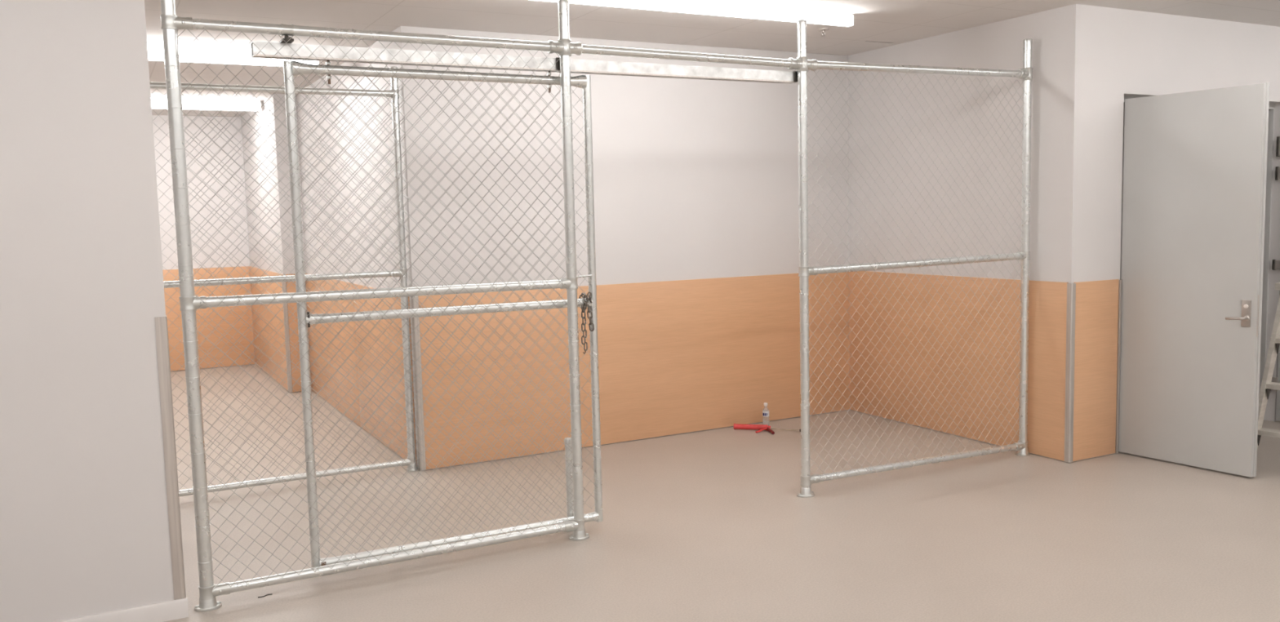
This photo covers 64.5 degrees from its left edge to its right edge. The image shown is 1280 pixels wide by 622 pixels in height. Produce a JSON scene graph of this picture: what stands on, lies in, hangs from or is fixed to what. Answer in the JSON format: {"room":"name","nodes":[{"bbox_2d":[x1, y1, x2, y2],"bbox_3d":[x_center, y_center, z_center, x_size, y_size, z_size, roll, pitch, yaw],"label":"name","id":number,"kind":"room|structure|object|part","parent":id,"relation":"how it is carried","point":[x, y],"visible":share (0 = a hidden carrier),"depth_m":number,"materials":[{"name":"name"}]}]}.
{"room":"storage room","nodes":[
{"label":"storage room","id":0,"kind":"room"},
{"bbox_2d":[0,0,173,621],"bbox_3d":[-3.688,0.003,3.007,4.127,2.700,0.130,-4,6,-28],"label":"wall","id":1,"kind":"structure","parent":0,"point":[84,519],"depth_m":3.79,"materials":[{"name":"paint"}]},
{"bbox_2d":[54,597,188,621],"bbox_3d":[-3.619,1.314,3.069,4.134,0.075,0.016,-4,6,-28],"label":"baseboard","id":2,"kind":"structure","parent":1,"relation":"attached to","point":[167,611],"depth_m":3.96,"materials":[{"name":"white paint"}]},
{"bbox_2d":[155,315,186,599],"bbox_3d":[-1.847,0.581,3.993,0.043,1.124,0.043,-4,6,-28],"label":"guard","id":3,"kind":"object","parent":1,"relation":"attached to","point":[161,322],"visible":1,"depth_m":3.97,"materials":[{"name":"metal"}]},
{"bbox_2d":[151,115,255,371],"bbox_3d":[-5.895,-0.640,10.324,3.592,2.700,0.140,-4,6,-28],"label":"wall","id":4,"kind":"structure","parent":0,"point":[158,134],"depth_m":10.88,"materials":[{"name":"paint"}]},
{"bbox_2d":[162,266,254,371],"bbox_3d":[-5.775,0.160,10.368,3.420,1.081,0.011,-4,6,-28],"label":"wall panel","id":5,"kind":"object","parent":4,"relation":"attached to","point":[171,303],"visible":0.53,"depth_m":10.99,"materials":[{"name":"brown wood"}]},
{"bbox_2d":[241,93,311,392],"bbox_3d":[-3.600,-0.685,10.219,0.358,2.700,2.210,-4,6,-28],"label":"wall","id":6,"kind":"structure","parent":0,"point":[255,140],"depth_m":9.56,"materials":[{"name":"paint"}]},
{"bbox_2d":[248,266,288,391],"bbox_3d":[-3.745,0.126,10.212,0.011,1.081,2.178,-4,6,-28],"label":"wall panel","id":7,"kind":"object","parent":6,"relation":"attached to","point":[268,316],"visible":0.66,"depth_m":10.09,"materials":[{"name":"brown wood"}]},
{"bbox_2d":[281,275,292,392],"bbox_3d":[-3.215,0.209,9.244,0.033,1.079,0.033,-4,6,-28],"label":"guard","id":8,"kind":"object","parent":6,"relation":"attached to","point":[283,284],"visible":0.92,"depth_m":9.24,"materials":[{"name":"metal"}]},
{"bbox_2d":[285,273,301,391],"bbox_3d":[-3.123,0.200,9.284,0.164,1.081,0.010,-4,6,-28],"label":"wall panel","id":9,"kind":"object","parent":6,"relation":"attached to","point":[293,338],"visible":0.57,"depth_m":9.27,"materials":[{"name":"brown wood"}]},
{"bbox_2d":[296,31,399,288],"bbox_3d":[-2.192,-0.490,7.816,0.160,2.700,3.370,-4,6,-28],"label":"wall","id":10,"kind":"structure","parent":0,"point":[365,82],"depth_m":7.47,"materials":[{"name":"paint"}]},
{"bbox_2d":[305,273,360,426],"bbox_3d":[-2.578,0.265,8.464,0.011,1.081,1.956,-4,6,-28],"label":"wall panel","id":11,"kind":"object","parent":10,"relation":"attached to","point":[329,335],"visible":0.7,"depth_m":8.30,"materials":[{"name":"brown wood"}]},
{"bbox_2d":[353,284,417,466],"bbox_3d":[-1.763,0.389,6.953,0.011,1.081,1.482,-4,6,-28],"label":"wall panel","id":12,"kind":"object","parent":10,"relation":"attached to","point":[375,331],"visible":0.6,"depth_m":6.93,"materials":[{"name":"brown wood"}]},
{"bbox_2d":[393,26,848,470],"bbox_3d":[0.065,-0.469,7.028,3.393,2.700,0.154,-4,6,-28],"label":"wall","id":13,"kind":"structure","parent":0,"point":[694,179],"depth_m":6.84,"materials":[{"name":"paint"}]},
{"bbox_2d":[411,296,426,471],"bbox_3d":[-1.363,0.450,6.249,0.035,1.079,0.035,-4,6,-28],"label":"guard","id":14,"kind":"object","parent":13,"relation":"attached to","point":[415,322],"visible":0.87,"depth_m":6.24,"materials":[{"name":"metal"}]},
{"bbox_2d":[417,271,849,469],"bbox_3d":[0.134,0.336,7.037,3.353,1.081,0.011,-4,6,-28],"label":"wall panel","id":15,"kind":"object","parent":13,"relation":"attached to","point":[677,357],"visible":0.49,"depth_m":6.97,"materials":[{"name":"brown wood"}]},
{"bbox_2d":[144,0,1279,117],"bbox_3d":[0.051,-1.712,5.206,13.200,0.120,15.000,-4,6,-28],"label":"ceiling","id":16,"kind":"structure","parent":0,"point":[877,24],"depth_m":6.08,"materials":[{"name":"paint"}]},
{"bbox_2d":[151,96,260,111],"bbox_3d":[-4.122,-1.899,9.296,1.195,0.085,0.200,-4,6,-28],"label":"ceiling light","id":17,"kind":"object","parent":16,"relation":"attached to","point":[217,103],"visible":0.46,"depth_m":9.31,"materials":[{"name":"white paint"}]},
{"bbox_2d":[146,42,319,66],"bbox_3d":[-2.745,-1.681,6.663,1.200,0.085,0.200,-4,6,-28],"label":"ceiling light","id":18,"kind":"object","parent":16,"relation":"attached to","point":[155,50],"visible":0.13,"depth_m":6.57,"materials":[{"name":"glowing white light diffuser"}]},
{"bbox_2d":[536,0,678,12],"bbox_3d":[-0.336,-1.605,5.168,1.200,0.068,0.045,-4,6,-28],"label":"ceiling light","id":19,"kind":"object","parent":16,"relation":"attached to","point":[655,5],"visible":1,"depth_m":5.32,"materials":[{"name":"white paint"}]},
{"bbox_2d":[674,0,853,26],"bbox_3d":[0.721,-1.684,5.731,1.200,0.068,0.045,-4,6,-28],"label":"ceiling light","id":20,"kind":"object","parent":16,"relation":"attached to","point":[694,6],"visible":1,"depth_m":5.69,"materials":[{"name":"white paint"}]},
{"bbox_2d":[817,28,829,36],"bbox_3d":[1.173,-1.779,6.494,0.076,0.044,0.076,-4,6,-28],"label":"sprinkler head","id":21,"kind":"object","parent":16,"relation":"attached to","point":[822,30],"visible":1,"depth_m":6.48},
{"bbox_2d":[164,364,1279,621],"bbox_3d":[0.118,1.094,5.473,13.200,0.120,15.000,-4,6,-28],"label":"floor","id":22,"kind":"structure","parent":0,"point":[711,525],"depth_m":4.89,"materials":[{"name":"beige concrete"}]},
{"bbox_2d":[150,66,417,497],"bbox_3d":[-3.018,-0.120,5.359,3.642,2.468,0.076,-4,6,-28],"label":"fence","id":23,"kind":"object","parent":22,"relation":"on","point":[394,84],"visible":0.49,"depth_m":5.92,"materials":[{"name":"metal"}]},
{"bbox_3d":[-3.044,-1.186,5.257,3.570,0.037,0.037,-4,6,-28],"label":"rail","id":24,"kind":"part","parent":23,"relation":"part of","materials":[{"name":"metal"}]},
{"bbox_3d":[-3.018,-0.114,5.359,3.570,0.037,0.037,-4,6,-28],"label":"rail","id":25,"kind":"part","parent":23,"relation":"part of","materials":[{"name":"metal"}]},
{"bbox_3d":[-2.990,1.052,5.470,3.570,0.037,0.037,-4,6,-28],"label":"rail","id":26,"kind":"part","parent":23,"relation":"part of","materials":[{"name":"metal"}]},
{"bbox_3d":[-1.446,-0.242,6.196,0.046,2.458,0.046,-4,6,-28],"label":"post","id":27,"kind":"part","parent":23,"relation":"part of","materials":[{"name":"metal"}]},
{"bbox_2d":[564,437,573,532],"bbox_3d":[-0.354,0.853,5.029,0.074,0.466,0.077,-4,6,-28],"label":"post","id":28,"kind":"object","parent":22,"relation":"on","point":[570,457],"visible":0.45,"depth_m":5.00,"materials":[{"name":"metal"}]},
{"bbox_2d":[160,0,1033,612],"bbox_3d":[0.272,-0.248,5.133,4.809,2.608,0.136,-4,6,-28],"label":"fence","id":29,"kind":"object","parent":22,"relation":"on","point":[171,23],"visible":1,"depth_m":4.61,"materials":[{"name":"metal"}]},
{"bbox_3d":[-1.788,-0.097,4.006,0.055,2.596,0.055,-4,6,-28],"label":"post","id":30,"kind":"part","parent":29,"relation":"part of","materials":[{"name":"metal"}]},
{"bbox_3d":[-1.080,-1.163,4.300,1.662,0.046,0.042,-4,6,-28],"label":"rail","id":31,"kind":"part","parent":29,"relation":"part of","materials":[{"name":"metal"}]},
{"bbox_3d":[-1.047,-0.032,4.380,1.605,2.229,0.010,-4,6,-28],"label":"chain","id":32,"kind":"part","parent":29,"relation":"part of","materials":[{"name":"metal"}]},
{"bbox_3d":[-1.054,-0.081,4.402,1.662,0.050,0.042,-4,6,-28],"label":"rail","id":33,"kind":"part","parent":29,"relation":"part of","materials":[{"name":"metal"}]},
{"bbox_3d":[-1.026,1.085,4.513,1.662,0.044,0.042,-4,6,-28],"label":"rail","id":34,"kind":"part","parent":29,"relation":"part of","materials":[{"name":"metal"}]},
{"bbox_2d":[283,60,603,567],"bbox_3d":[-0.829,-0.017,4.614,1.405,2.216,0.064,-4,6,-28],"label":"gate","id":35,"kind":"object","parent":29,"relation":"hanging from","point":[584,82],"visible":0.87,"depth_m":4.52,"materials":[{"name":"metal"}]},
{"bbox_3d":[-1.400,0.036,4.290,0.009,0.066,0.006,-4,6,-28],"label":"stop plate","id":36,"kind":"part","parent":35,"relation":"part of","materials":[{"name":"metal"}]},
{"bbox_3d":[-0.854,-1.047,4.516,1.338,0.066,0.064,-4,6,-28],"label":"rail","id":37,"kind":"part","parent":35,"relation":"part of","materials":[{"name":"metal"}]},
{"bbox_3d":[-0.829,-0.003,4.616,1.338,0.056,0.048,-4,6,-28],"label":"rail","id":38,"kind":"part","parent":35,"relation":"part of","materials":[{"name":"metal"}]},
{"bbox_3d":[-0.803,1.057,4.717,1.338,0.052,0.046,-4,6,-28],"label":"rail","id":39,"kind":"part","parent":35,"relation":"part of","materials":[{"name":"metal"}]},
{"bbox_2d":[578,291,594,354],"bbox_3d":[-0.267,0.055,4.921,0.062,0.302,0.089,-4,6,-28],"label":"chain","id":40,"kind":"object","parent":35,"relation":"hanging from","point":[583,308],"visible":0.98,"depth_m":4.89,"materials":[{"name":"metal"}]},
{"bbox_3d":[-0.323,-0.174,4.789,0.051,2.531,0.051,-4,6,-28],"label":"post","id":41,"kind":"part","parent":29,"relation":"part of","materials":[{"name":"metal"}]},
{"bbox_3d":[-0.270,-0.166,4.856,0.010,0.009,0.115,3,7,40],"label":"latch rod","id":42,"kind":"part","parent":29,"relation":"part of","materials":[{"name":"metal"}]},
{"bbox_3d":[0.252,-1.255,5.010,1.362,0.053,0.042,-4,6,-28],"label":"rail","id":43,"kind":"part","parent":29,"relation":"part of","materials":[{"name":"metal"}]},
{"bbox_3d":[0.876,-0.264,5.428,0.051,2.531,0.051,-4,6,-28],"label":"post","id":44,"kind":"part","parent":29,"relation":"part of","materials":[{"name":"metal"}]},
{"bbox_3d":[1.611,-0.224,5.797,1.628,2.217,0.010,-4,6,-28],"label":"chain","id":45,"kind":"part","parent":29,"relation":"part of","materials":[{"name":"metal"}]},
{"bbox_3d":[1.647,0.882,5.938,1.687,0.066,0.040,-4,6,-28],"label":"rail","id":46,"kind":"part","parent":29,"relation":"part of","materials":[{"name":"metal"}]},
{"bbox_3d":[1.619,-0.276,5.828,1.686,0.058,0.042,-4,6,-28],"label":"rail","id":47,"kind":"part","parent":29,"relation":"part of","materials":[{"name":"metal"}]},
{"bbox_3d":[1.593,-1.360,5.724,1.686,0.064,0.042,-4,6,-28],"label":"rail","id":48,"kind":"part","parent":29,"relation":"part of","materials":[{"name":"metal"}]},
{"bbox_3d":[2.361,-0.376,6.219,0.051,2.534,0.051,-4,6,-28],"label":"post","id":49,"kind":"part","parent":29,"relation":"part of","materials":[{"name":"metal"}]},
{"bbox_2d":[762,402,768,425],"bbox_3d":[0.912,0.749,7.359,0.048,0.171,0.048,-4,6,-28],"label":"plastic bottle","id":50,"kind":"object","parent":22,"relation":"on","point":[766,411],"visible":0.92,"depth_m":7.34,"materials":[{"name":"plastic"}]},
{"bbox_2d":[733,423,800,434],"bbox_3d":[0.890,0.833,7.160,0.485,0.044,0.140,0,6,19],"label":"gun","id":51,"kind":"object","parent":22,"relation":"on","point":[759,428],"visible":0.93,"depth_m":7.21,"materials":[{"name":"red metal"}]},
{"bbox_3d":[0.919,0.842,7.139,0.023,0.029,0.124,-2,6,-10],"label":"handle","id":52,"kind":"part","parent":51,"relation":"part of","materials":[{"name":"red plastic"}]},
{"bbox_3d":[0.912,0.834,7.206,0.455,0.020,0.008,0,6,16],"label":"plunger rod","id":53,"kind":"part","parent":51,"relation":"part of","materials":[{"name":"metal"}]},
{"bbox_2d":[1257,282,1279,448],"bbox_3d":[3.931,0.378,5.871,0.893,1.072,0.440,-5,7,-35],"label":"step ladder","id":54,"kind":"object","parent":22,"relation":"on","point":[1266,385],"visible":0.67,"depth_m":5.88,"materials":[{"name":"metal"}]},
{"bbox_2d":[848,4,1125,462],"bbox_3d":[2.228,-0.522,7.042,0.437,2.700,2.168,-4,6,-28],"label":"wall","id":55,"kind":"structure","parent":0,"point":[1078,50],"depth_m":6.42,"materials":[{"name":"paint"}]},
{"bbox_2d":[848,271,1068,461],"bbox_3d":[2.085,0.297,6.949,0.011,1.081,1.982,-4,6,-28],"label":"wall panel","id":56,"kind":"object","parent":55,"relation":"attached to","point":[1047,304],"visible":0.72,"depth_m":6.80,"materials":[{"name":"brown wood"}]},
{"bbox_2d":[1064,283,1075,462],"bbox_3d":[2.569,0.373,6.066,0.034,1.079,0.034,-4,6,-28],"label":"guard","id":57,"kind":"object","parent":55,"relation":"attached to","point":[1071,287],"visible":1,"depth_m":6.05,"materials":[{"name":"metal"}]},
{"bbox_2d":[1072,279,1119,461],"bbox_3d":[2.761,0.356,6.161,0.393,1.081,0.011,-4,6,-28],"label":"wall panel","id":58,"kind":"object","parent":55,"relation":"attached to","point":[1096,304],"visible":1,"depth_m":6.16,"materials":[{"name":"brown wood"}]},
{"bbox_2d":[1115,279,1121,453],"bbox_3d":[2.946,0.345,6.264,0.027,1.079,0.027,-4,6,-28],"label":"guard","id":59,"kind":"object","parent":55,"relation":"attached to","point":[1120,280],"visible":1,"depth_m":6.25,"materials":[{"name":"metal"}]},
{"bbox_2d":[1118,82,1269,477],"bbox_3d":[3.175,-0.178,5.892,0.122,2.164,0.800,-4,6,-28],"label":"door","id":60,"kind":"structure","parent":55,"relation":"in","point":[1195,162],"depth_m":5.84,"materials":[{"name":"paint"}]},
{"bbox_3d":[3.306,0.039,5.618,0.066,0.032,0.106,-4,6,-28],"label":"lever handle","id":61,"kind":"part","parent":60,"relation":"part of","materials":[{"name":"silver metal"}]},
{"bbox_3d":[3.348,0.013,5.607,0.009,0.148,0.047,-5,6,-32],"label":"lock plate","id":62,"kind":"part","parent":60,"relation":"part of","materials":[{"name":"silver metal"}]},
{"bbox_2d":[1120,103,1124,279],"bbox_3d":[4.171,-0.676,8.167,0.100,2.700,2.010,-4,6,-28],"label":"wall","id":63,"kind":"structure","parent":0,"point":[1124,104],"depth_m":8.38,"materials":[{"name":"paint"}]},
{"bbox_2d":[1124,9,1279,103],"bbox_3d":[3.610,-1.617,6.552,1.680,0.495,0.158,-4,6,-28],"label":"wall","id":64,"kind":"structure","parent":0,"point":[1165,54],"depth_m":6.40,"materials":[{"name":"paint"}]},
{"bbox_2d":[1264,102,1279,422],"bbox_3d":[5.212,-0.637,7.497,1.900,2.700,0.158,-4,6,-28],"label":"wall","id":65,"kind":"structure","parent":0,"point":[1274,275],"depth_m":7.04,"materials":[{"name":"paint"}]},
{"bbox_2d":[1124,95,1275,419],"bbox_3d":[3.629,-0.275,6.703,1.680,2.205,0.065,-4,6,-28],"label":"door frame","id":66,"kind":"structure","parent":65,"relation":"attached to","point":[1271,105],"depth_m":7.06,"materials":[{"name":"paint"}]},
{"bbox_2d":[1270,136,1279,421],"bbox_3d":[4.625,-0.286,6.681,0.062,2.160,0.853,-5,6,-32],"label":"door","id":67,"kind":"structure","parent":65,"relation":"in","point":[1276,264],"depth_m":7.04,"materials":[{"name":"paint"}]},
{"bbox_3d":[4.418,0.506,7.084,0.020,0.092,0.052,-4,6,-28],"label":"hinge plate","id":68,"kind":"part","parent":67,"relation":"part of","materials":[{"name":"metal"}]},
{"bbox_3d":[4.399,-0.320,7.006,0.020,0.062,0.052,-4,6,-28],"label":"hinge plate","id":69,"kind":"part","parent":67,"relation":"part of","materials":[{"name":"metal"}]},
{"bbox_3d":[4.384,-0.943,6.946,0.020,0.084,0.052,-4,6,-28],"label":"hinge plate","id":70,"kind":"part","parent":67,"relation":"part of","materials":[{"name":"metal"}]}
]}

